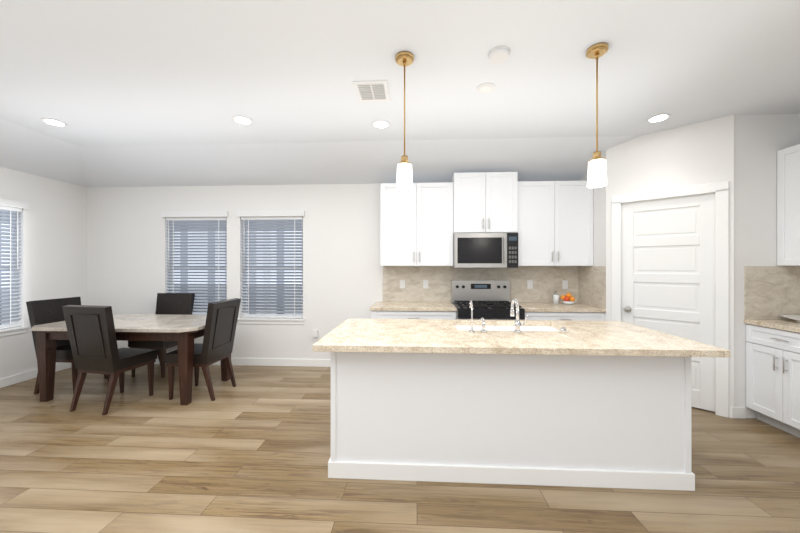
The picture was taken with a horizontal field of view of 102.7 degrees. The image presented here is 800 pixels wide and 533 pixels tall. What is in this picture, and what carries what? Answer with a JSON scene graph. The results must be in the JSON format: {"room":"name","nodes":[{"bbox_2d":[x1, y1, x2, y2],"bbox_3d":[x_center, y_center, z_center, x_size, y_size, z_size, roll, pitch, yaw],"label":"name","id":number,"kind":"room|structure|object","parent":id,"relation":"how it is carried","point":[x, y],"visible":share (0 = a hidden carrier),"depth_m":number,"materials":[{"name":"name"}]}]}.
{"room":"kitchen","nodes":[
{"label":"kitchen","id":0,"kind":"room"},
{"bbox_2d":[0,167,86,378],"bbox_3d":[-4.782,0.000,1.601,0.120,2.800,6.130,0,0,3],"label":"wall","id":1,"kind":"structure","parent":0,"point":[53,242],"depth_m":4.12,"materials":[{"name":"paint"}]},
{"bbox_2d":[0,198,28,328],"bbox_3d":[-4.631,-0.030,3.450,0.095,1.506,0.970,0,0,3],"label":"window blinds","id":2,"kind":"object","parent":1,"relation":"attached to","point":[9,207],"visible":0.98,"depth_m":3.79,"materials":[{"name":"white plastic"}]},
{"bbox_2d":[0,214,28,336],"bbox_3d":[-4.666,0.048,3.452,0.145,1.525,0.980,0,0,3],"label":"window","id":3,"kind":"structure","parent":1,"relation":"attached to","point":[10,331],"depth_m":3.87,"materials":[{"name":"white plastic"}]},
{"bbox_2d":[0,363,71,387],"bbox_3d":[-4.709,1.347,1.672,0.018,0.105,5.980,0,0,3],"label":"baseboard","id":4,"kind":"structure","parent":1,"relation":"attached to","point":[21,377],"depth_m":3.91,"materials":[{"name":"white"}]},
{"bbox_2d":[87,183,542,358],"bbox_3d":[-0.337,0.000,4.494,8.690,2.800,0.120,0,0,3],"label":"wall","id":5,"kind":"structure","parent":0,"point":[127,228],"depth_m":4.53,"materials":[{"name":"paint"}]},
{"bbox_2d":[169,223,206,314],"bbox_3d":[-2.917,0.048,4.614,0.975,1.525,0.145,0,0,3],"label":"window","id":6,"kind":"structure","parent":5,"relation":"attached to","point":[172,291],"depth_m":4.67,"materials":[{"name":"white plastic"}]},
{"bbox_2d":[161,211,227,311],"bbox_3d":[-2.919,-0.030,4.579,0.965,1.506,0.095,0,0,3],"label":"window blinds","id":7,"kind":"object","parent":5,"relation":"attached to","point":[197,249],"visible":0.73,"depth_m":4.59,"materials":[{"name":"white plastic"}]},
{"bbox_2d":[154,357,330,366],"bbox_3d":[-2.428,1.347,4.536,4.210,0.105,0.018,0,0,3],"label":"baseboard","id":8,"kind":"structure","parent":5,"relation":"attached to","point":[235,361],"depth_m":4.49,"materials":[{"name":"white"}]},
{"bbox_2d":[237,210,304,317],"bbox_3d":[-1.814,-0.030,4.520,0.958,1.506,0.095,0,0,3],"label":"blinds","id":9,"kind":"object","parent":5,"relation":"attached to","point":[266,254],"visible":0.92,"depth_m":4.54,"materials":[{"name":"white plastic"}]},
{"bbox_2d":[238,222,304,323],"bbox_3d":[-1.812,0.048,4.555,0.968,1.525,0.145,0,0,3],"label":"window","id":10,"kind":"structure","parent":5,"relation":"attached to","point":[249,320],"depth_m":4.52,"materials":[{"name":"white plastic"}]},
{"bbox_2d":[313,329,318,340],"bbox_3d":[-1.175,0.960,4.453,0.070,0.160,0.050,0,0,3],"label":"plug-in device","id":11,"kind":"object","parent":5,"relation":"attached to","point":[316,334],"visible":0.94,"depth_m":4.44,"materials":[{"name":"white plastic"}]},
{"bbox_2d":[380,180,452,265],"bbox_3d":[0.220,-0.534,4.227,0.926,1.058,0.350,0,0,3],"label":"upper cabinet","id":12,"kind":"object","parent":5,"relation":"attached to","point":[416,223],"depth_m":4.05,"materials":[{"name":"white wood"}]},
{"bbox_2d":[452,172,519,235],"bbox_3d":[1.071,-0.794,4.157,0.778,0.751,0.400,0,0,3],"label":"upper cabinet","id":13,"kind":"object","parent":5,"relation":"attached to","point":[482,202],"depth_m":3.96,"materials":[{"name":"white wood"}]},
{"bbox_2d":[451,233,517,267],"bbox_3d":[1.069,-0.197,4.113,0.774,0.436,0.489,0,0,3],"label":"microwave","id":14,"kind":"object","parent":13,"relation":"attached to","point":[485,250],"visible":1,"depth_m":3.92,"materials":[{"name":"metal"}]},
{"bbox_2d":[383,266,605,308],"bbox_3d":[1.065,0.240,4.043,2.642,0.488,0.632,0,0,3],"label":"backsplash","id":15,"kind":"structure","parent":5,"relation":"attached to","point":[582,284],"depth_m":4.32,"materials":[{"name":"stone"}]},
{"bbox_2d":[516,181,592,265],"bbox_3d":[1.925,-0.534,4.137,0.931,1.058,0.350,0,0,3],"label":"upper cabinet","id":16,"kind":"object","parent":5,"relation":"attached to","point":[550,223],"depth_m":3.96,"materials":[{"name":"white wood"}]},
{"bbox_2d":[0,364,799,532],"bbox_3d":[-0.500,1.430,1.433,8.690,0.060,6.250,0,0,3],"label":"floor","id":17,"kind":"structure","parent":0,"point":[250,452],"depth_m":2.09,"materials":[{"name":"brown wood"}]},
{"bbox_2d":[26,297,109,393],"bbox_3d":[-3.766,0.887,3.705,0.544,1.026,0.510,0,0,3],"label":"chair","id":18,"kind":"object","parent":17,"relation":"on","point":[40,312],"visible":0.38,"depth_m":3.54,"materials":[{"name":"leather"}]},
{"bbox_2d":[62,305,156,414],"bbox_3d":[-2.937,0.887,3.284,0.510,1.026,0.544,0,0,11],"label":"chair","id":19,"kind":"object","parent":17,"relation":"on","point":[92,338],"visible":1,"depth_m":3.08,"materials":[{"name":"leather"}]},
{"bbox_2d":[31,314,230,404],"bbox_3d":[-2.916,1.008,3.640,1.770,0.785,0.920,0,0,3],"label":"dining table","id":20,"kind":"object","parent":17,"relation":"on","point":[184,331],"visible":0.65,"depth_m":3.29,"materials":[{"name":"stone"}]},
{"bbox_2d":[128,293,194,377],"bbox_3d":[-3.168,0.887,4.271,0.510,1.026,0.544,0,0,3],"label":"chair","id":21,"kind":"object","parent":17,"relation":"on","point":[175,303],"visible":0.52,"depth_m":4.44,"materials":[{"name":"leather"}]},
{"bbox_2d":[165,298,240,400],"bbox_3d":[-2.167,0.887,3.550,0.544,1.026,0.510,0,0,3],"label":"chair","id":22,"kind":"object","parent":17,"relation":"on","point":[216,345],"visible":0.98,"depth_m":3.40,"materials":[{"name":"leather"}]},
{"bbox_2d":[370,310,456,318],"bbox_3d":[0.177,0.963,4.095,1.010,0.876,0.620,0,0,3],"label":"base cabinet","id":23,"kind":"object","parent":17,"relation":"on","point":[448,310],"depth_m":3.79,"materials":[{"name":"white wood"}]},
{"bbox_2d":[370,302,456,309],"bbox_3d":[0.170,0.504,4.088,1.026,0.040,0.635,0,0,3],"label":"countertop","id":24,"kind":"structure","parent":23,"relation":"on","point":[378,305],"depth_m":3.88,"materials":[{"name":"beige stone"}]},
{"bbox_2d":[451,280,524,319],"bbox_3d":[1.062,0.792,3.971,0.764,1.215,0.748,0,0,3],"label":"gas range","id":25,"kind":"object","parent":17,"relation":"on","point":[490,299],"visible":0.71,"depth_m":4.25,"materials":[{"name":"metal"}]},
{"bbox_2d":[325,351,694,490],"bbox_3d":[0.704,0.963,2.473,2.320,0.876,0.836,0,0,3],"label":"kitchen island","id":26,"kind":"object","parent":17,"relation":"on","point":[602,404],"depth_m":2.07,"materials":[{"name":"white wood"}]},
{"bbox_2d":[313,319,730,358],"bbox_3d":[0.711,0.504,2.416,2.454,0.040,1.010,0,0,3],"label":"island countertop","id":27,"kind":"structure","parent":26,"relation":"on","point":[387,336],"depth_m":2.10,"materials":[{"name":"beige stone"}]},
{"bbox_2d":[469,300,474,332],"bbox_3d":[0.532,0.369,2.388,0.040,0.230,0.096,0,0,3],"label":"tap","id":28,"kind":"object","parent":27,"relation":"on","point":[471,307],"visible":1,"depth_m":2.36,"materials":[{"name":"silver metal"}]},
{"bbox_2d":[480,318,486,332],"bbox_3d":[0.618,0.432,2.388,0.044,0.103,0.108,0,0,3],"label":"soap dispenser","id":29,"kind":"object","parent":27,"relation":"on","point":[483,330],"visible":1,"depth_m":2.35,"materials":[{"name":"silver metal"}]},
{"bbox_2d":[457,323,560,330],"bbox_3d":[0.880,0.621,2.622,0.872,0.218,0.422,0,0,3],"label":"sink","id":30,"kind":"object","parent":27,"relation":"in","point":[460,326],"depth_m":2.75,"materials":[{"name":"white ceramic"}]},
{"bbox_2d":[510,298,527,332],"bbox_3d":[0.887,0.361,2.400,0.103,0.245,0.173,0,0,3],"label":"kitchen faucet","id":31,"kind":"object","parent":27,"relation":"on","point":[518,324],"visible":1,"depth_m":2.34,"materials":[{"name":"silver metal"}]},
{"bbox_2d":[560,327,566,332],"bbox_3d":[1.196,0.464,2.340,0.040,0.040,0.040,0,0,3],"label":"switch","id":32,"kind":"object","parent":27,"relation":"on","point":[563,329],"visible":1,"depth_m":2.33,"materials":[{"name":"silver metal"}]},
{"bbox_2d":[525,314,605,320],"bbox_3d":[1.916,0.963,4.002,0.933,0.876,0.620,0,0,3],"label":"base cabinet","id":33,"kind":"object","parent":17,"relation":"on","point":[576,317],"depth_m":3.69,"materials":[{"name":"white wood"}]},
{"bbox_2d":[514,302,605,313],"bbox_3d":[1.916,0.504,3.995,0.934,0.040,0.635,0,0,3],"label":"countertop","id":34,"kind":"structure","parent":33,"relation":"on","point":[530,307],"depth_m":3.70,"materials":[{"name":"beige stone"}]},
{"bbox_2d":[553,291,558,303],"bbox_3d":[2.023,0.398,4.149,0.070,0.173,0.070,0,0,3],"label":"glass jar","id":35,"kind":"object","parent":34,"relation":"on","point":[555,298],"visible":1,"depth_m":4.12,"materials":[{"name":"white glass"}]},
{"bbox_2d":[561,293,575,304],"bbox_3d":[2.150,0.409,4.082,0.170,0.149,0.170,0,0,3],"label":"fruit bowl","id":36,"kind":"object","parent":34,"relation":"on","point":[567,299],"visible":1,"depth_m":4.04,"materials":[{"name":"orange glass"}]},
{"bbox_2d":[745,323,799,437],"bbox_3d":[3.481,0.963,2.607,0.620,0.876,0.660,0,0,3],"label":"base cabinet","id":37,"kind":"object","parent":17,"relation":"on","point":[772,372],"depth_m":2.72,"materials":[{"name":"white wood"}]},
{"bbox_2d":[744,319,799,334],"bbox_3d":[3.442,0.504,2.006,0.635,0.040,1.865,0,0,3],"label":"countertop","id":38,"kind":"structure","parent":37,"relation":"on","point":[780,324],"depth_m":2.77,"materials":[{"name":"beige stone"}]},
{"bbox_2d":[780,315,799,322],"bbox_3d":[3.521,0.462,2.752,0.330,0.045,0.330,0,0,3],"label":"bowl","id":39,"kind":"object","parent":38,"relation":"on","point":[796,317],"visible":1,"depth_m":2.81,"materials":[{"name":"white ceramic"}]},
{"bbox_2d":[0,0,799,186],"bbox_3d":[-0.500,-1.308,1.433,8.690,0.385,6.250,0,0,3],"label":"ceiling","id":40,"kind":"structure","parent":0,"point":[143,93],"depth_m":2.45,"materials":[{"name":"paint"}]},
{"bbox_2d":[41,118,66,126],"bbox_3d":[-3.350,-1.396,3.102,0.176,0.008,0.176,0,0,3],"label":"recessed light","id":41,"kind":"object","parent":40,"relation":"in","point":[54,122],"visible":0.98,"depth_m":3.09,"materials":[{"name":"white plastic"}]},
{"bbox_2d":[232,116,252,124],"bbox_3d":[-1.500,-1.396,3.054,0.176,0.008,0.176,0,0,3],"label":"recessed light","id":42,"kind":"object","parent":40,"relation":"in","point":[243,120],"visible":1,"depth_m":3.05,"materials":[{"name":"white plastic"}]},
{"bbox_2d":[353,80,389,102],"bbox_3d":[-0.220,-1.392,2.560,0.260,0.015,0.300,0,0,3],"label":"ceiling vent","id":43,"kind":"object","parent":40,"relation":"in","point":[373,91],"visible":1,"depth_m":2.54,"materials":[{"name":"white plastic"}]},
{"bbox_2d":[372,120,389,128],"bbox_3d":[-0.188,-1.396,3.144,0.176,0.008,0.176,0,0,3],"label":"recessed light","id":44,"kind":"object","parent":40,"relation":"in","point":[380,124],"visible":1,"depth_m":3.14,"materials":[{"name":"white plastic"}]},
{"bbox_2d":[395,51,413,190],"bbox_3d":[0.030,-0.960,2.138,0.124,0.880,0.124,0,0,3],"label":"pendant light","id":45,"kind":"object","parent":40,"relation":"hanging from","point":[404,59],"visible":1,"depth_m":2.10,"materials":[{"name":"white glass"}]},
{"bbox_2d":[477,83,494,92],"bbox_3d":[0.674,-1.395,2.508,0.140,0.010,0.140,0,0,3],"label":"detector","id":46,"kind":"object","parent":40,"relation":"attached to","point":[486,88],"visible":1,"depth_m":2.50,"materials":[{"name":"white plastic"}]},
{"bbox_2d":[488,46,509,63],"bbox_3d":[0.649,-1.383,2.099,0.140,0.034,0.140,0,0,3],"label":"smoke detector","id":47,"kind":"object","parent":40,"relation":"attached to","point":[498,54],"visible":1,"depth_m":2.07,"materials":[{"name":"white plastic"}]},
{"bbox_2d":[586,42,607,187],"bbox_3d":[1.268,-0.960,2.060,0.124,0.880,0.124,0,0,3],"label":"pendant light","id":48,"kind":"object","parent":40,"relation":"hanging from","point":[597,175],"visible":1,"depth_m":2.04,"materials":[{"name":"white glass"}]},
{"bbox_2d":[647,114,669,122],"bbox_3d":[2.433,-1.396,3.015,0.176,0.008,0.176,0,0,3],"label":"recessed light","id":49,"kind":"object","parent":40,"relation":"in","point":[657,118],"visible":1,"depth_m":3.01,"materials":[{"name":"white plastic"}]},
{"bbox_2d":[579,152,605,312],"bbox_3d":[2.444,0.000,3.961,0.120,2.800,0.650,0,0,3],"label":"wall","id":50,"kind":"structure","parent":0,"point":[599,193],"depth_m":3.81,"materials":[{"name":"paint"}]},
{"bbox_2d":[606,115,733,406],"bbox_3d":[2.756,0.000,3.344,1.011,2.800,0.120,0,0,44],"label":"wall","id":51,"kind":"structure","parent":0,"point":[700,153],"depth_m":3.22,"materials":[{"name":"paint"}]},
{"bbox_2d":[621,192,714,411],"bbox_3d":[2.726,0.339,3.294,0.759,2.098,0.112,0,0,44],"label":"pantry door","id":52,"kind":"structure","parent":51,"relation":"in","point":[667,265],"depth_m":3.26,"materials":[{"name":"white wood"}]},
{"bbox_2d":[612,181,728,417],"bbox_3d":[2.758,0.305,3.329,0.920,2.190,0.138,0,0,44],"label":"door frame","id":53,"kind":"structure","parent":51,"relation":"attached to","point":[720,190],"depth_m":3.01,"materials":[{"name":"white wood"}]},
{"bbox_2d":[729,406,732,417],"bbox_3d":[2.713,1.347,3.291,0.983,0.105,0.014,0,0,44],"label":"baseboard","id":54,"kind":"structure","parent":51,"relation":"attached to","point":[730,412],"depth_m":2.95,"materials":[{"name":"white wood"}]},
{"bbox_2d":[734,114,799,417],"bbox_3d":[3.439,0.000,3.002,0.750,2.800,0.120,0,0,3],"label":"wall","id":55,"kind":"structure","parent":0,"point":[760,141],"depth_m":2.95,"materials":[{"name":"paint"}]},
{"bbox_3d":[3.776,0.000,1.146,0.120,2.800,6.130,0,0,3],"label":"wall","id":56,"kind":"structure","parent":0,"visible":0},
{"bbox_2d":[744,266,799,319],"bbox_3d":[3.445,0.240,2.014,0.632,0.488,1.852,0,0,3],"label":"backsplash","id":57,"kind":"structure","parent":56,"relation":"attached to","point":[771,292],"depth_m":2.93,"materials":[{"name":"stone"}]},
{"bbox_2d":[777,144,799,265],"bbox_3d":[3.576,-0.534,2.181,0.386,1.058,1.500,0,0,3],"label":"upper cabinet","id":58,"kind":"object","parent":56,"relation":"attached to","point":[788,206],"depth_m":2.85,"materials":[{"name":"white wood"}]},
{"label":"outside","id":59,"kind":"structure","parent":0,"visible":0},
{"bbox_2d":[0,213,9,324],"bbox_3d":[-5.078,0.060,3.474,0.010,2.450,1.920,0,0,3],"label":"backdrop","id":60,"kind":"structure","parent":59,"point":[4,279],"depth_m":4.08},
{"bbox_2d":[174,222,274,313],"bbox_3d":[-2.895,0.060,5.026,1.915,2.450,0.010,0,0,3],"label":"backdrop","id":61,"kind":"structure","parent":59,"point":[213,300],"depth_m":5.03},
{"bbox_2d":[225,222,301,313],"bbox_3d":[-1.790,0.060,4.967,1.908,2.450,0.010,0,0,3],"label":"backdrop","id":62,"kind":"structure","parent":59,"point":[279,277],"depth_m":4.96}
]}

